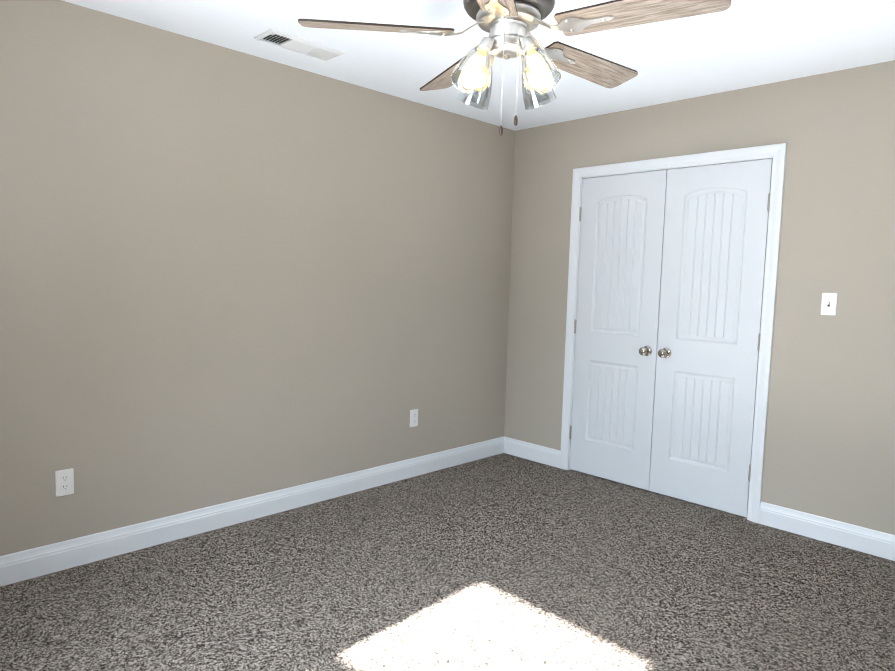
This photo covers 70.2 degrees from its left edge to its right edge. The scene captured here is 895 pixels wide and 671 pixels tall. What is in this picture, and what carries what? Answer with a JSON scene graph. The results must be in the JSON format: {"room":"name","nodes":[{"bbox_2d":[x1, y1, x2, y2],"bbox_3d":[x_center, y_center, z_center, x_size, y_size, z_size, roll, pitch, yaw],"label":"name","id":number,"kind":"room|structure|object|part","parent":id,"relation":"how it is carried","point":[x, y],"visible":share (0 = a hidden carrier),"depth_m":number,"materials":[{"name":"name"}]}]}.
{"room":"empty bedroom","nodes":[
{"label":"empty bedroom","id":0,"kind":"room"},
{"bbox_2d":[0,0,514,555],"bbox_3d":[-1.067,-0.215,3.392,4.440,2.440,0.120,-3,7,-45],"label":"wall","id":1,"kind":"structure","parent":0,"point":[226,274],"depth_m":3.21,"materials":[{"name":"beige paint"}]},
{"bbox_2d":[55,468,73,496],"bbox_3d":[-1.677,0.645,2.793,0.070,0.115,0.008,-3,7,-45],"label":"electrical outlet","id":2,"kind":"object","parent":1,"relation":"attached to","point":[64,481],"visible":1,"depth_m":2.79,"materials":[{"name":"white plastic"}]},
{"bbox_2d":[0,437,503,586],"bbox_3d":[-1.051,0.937,3.446,4.200,0.136,0.015,-3,7,-45],"label":"baseboard","id":3,"kind":"structure","parent":1,"relation":"attached to","point":[38,561],"depth_m":3.29,"materials":[{"name":"white wood"}]},
{"bbox_2d":[410,409,417,426],"bbox_3d":[-0.221,0.549,4.232,0.070,0.115,0.008,-3,7,-45],"label":"electrical outlet","id":4,"kind":"object","parent":1,"relation":"attached to","point":[414,418],"visible":1,"depth_m":4.23,"materials":[{"name":"white plastic"}]},
{"bbox_2d":[0,453,894,670],"bbox_3d":[0.360,1.174,2.482,5.070,0.112,3.640,-3,7,-45],"label":"floor","id":5,"kind":"structure","parent":0,"point":[503,562],"depth_m":2.70,"materials":[{"name":"carpet"}]},
{"bbox_2d":[62,0,894,130],"bbox_3d":[0.430,-1.349,2.258,5.070,0.100,3.640,-3,7,-45],"label":"ceiling","id":6,"kind":"structure","parent":0,"point":[738,44],"depth_m":2.97,"materials":[{"name":"white paint"}]},
{"bbox_2d":[254,28,344,60],"bbox_3d":[-0.709,-1.397,3.079,0.405,0.015,0.165,-3,7,-45],"label":"ceiling vent","id":7,"kind":"object","parent":6,"relation":"in","point":[295,44],"visible":1,"depth_m":3.06,"materials":[{"name":"white metal"}]},
{"bbox_2d":[298,0,730,135],"bbox_3d":[0.231,-0.965,2.089,1.254,0.645,1.288,-3,7,-45],"label":"fan","id":8,"kind":"object","parent":6,"relation":"hanging from","point":[508,25],"visible":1,"depth_m":2.01,"materials":[{"name":"brown wood"}]},
{"bbox_3d":[-0.224,-0.982,2.032,0.487,0.006,0.138,1,18,-5],"label":"blade","id":9,"kind":"part","parent":8,"relation":"part of","materials":[{"name":"brown wood"}]},
{"bbox_3d":[0.033,-1.013,2.455,0.138,0.006,0.487,-14,11,-21],"label":"blade","id":10,"kind":"part","parent":8,"relation":"part of","materials":[{"name":"brown wood"}]},
{"bbox_3d":[0.100,-0.940,1.660,0.138,0.006,0.487,16,8,12],"label":"blade","id":11,"kind":"part","parent":8,"relation":"part of","materials":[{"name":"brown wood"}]},
{"label":"blade","id":12,"kind":"part","parent":8,"relation":"part of","materials":[{"name":"brown wood"}]},
{"bbox_3d":[0.556,-0.945,1.852,0.487,0.006,0.138,5,-7,31],"label":"blade","id":13,"kind":"part","parent":8,"relation":"part of","materials":[{"name":"brown wood"}]},
{"bbox_2d":[504,60,894,534],"bbox_3d":[1.705,-0.163,3.666,0.120,2.440,3.400,-3,7,-45],"label":"wall","id":14,"kind":"structure","parent":0,"point":[830,443],"depth_m":3.39,"materials":[{"name":"beige paint"}]},
{"bbox_2d":[504,436,560,467],"bbox_3d":[0.630,0.870,4.721,0.015,0.136,0.508,-3,7,-45],"label":"baseboard","id":15,"kind":"structure","parent":14,"relation":"attached to","point":[533,452],"depth_m":4.71,"materials":[{"name":"white wood"}]},
{"bbox_2d":[569,170,666,489],"bbox_3d":[1.085,-0.035,4.191,0.108,2.014,0.612,-3,7,-45],"label":"closet door","id":16,"kind":"structure","parent":14,"relation":"in","point":[622,220],"depth_m":4.19,"materials":[{"name":"white paint"}]},
{"bbox_2d":[560,143,786,522],"bbox_3d":[1.351,-0.038,4.019,0.138,2.108,1.352,-3,7,-45],"label":"door frame","id":17,"kind":"structure","parent":14,"relation":"attached to","point":[776,153],"depth_m":3.60,"materials":[{"name":"white wood"}]},
{"bbox_2d":[649,159,772,516],"bbox_3d":[1.518,0.015,3.755,0.108,2.014,0.612,-3,7,-45],"label":"closet door","id":18,"kind":"structure","parent":14,"relation":"in","point":[713,261],"depth_m":3.76,"materials":[{"name":"white paint"}]},
{"bbox_2d":[758,502,894,560],"bbox_3d":[2.275,1.062,3.070,0.015,0.136,1.474,-3,7,-45],"label":"baseboard","id":19,"kind":"structure","parent":14,"relation":"attached to","point":[869,541],"depth_m":3.34,"materials":[{"name":"white wood"}]},
{"bbox_2d":[821,293,837,315],"bbox_3d":[1.971,-0.162,3.297,0.022,0.115,0.070,-3,7,-45],"label":"light switch","id":20,"kind":"object","parent":14,"relation":"attached to","point":[829,304],"visible":1,"depth_m":3.30,"materials":[{"name":"white plastic"}]}
]}

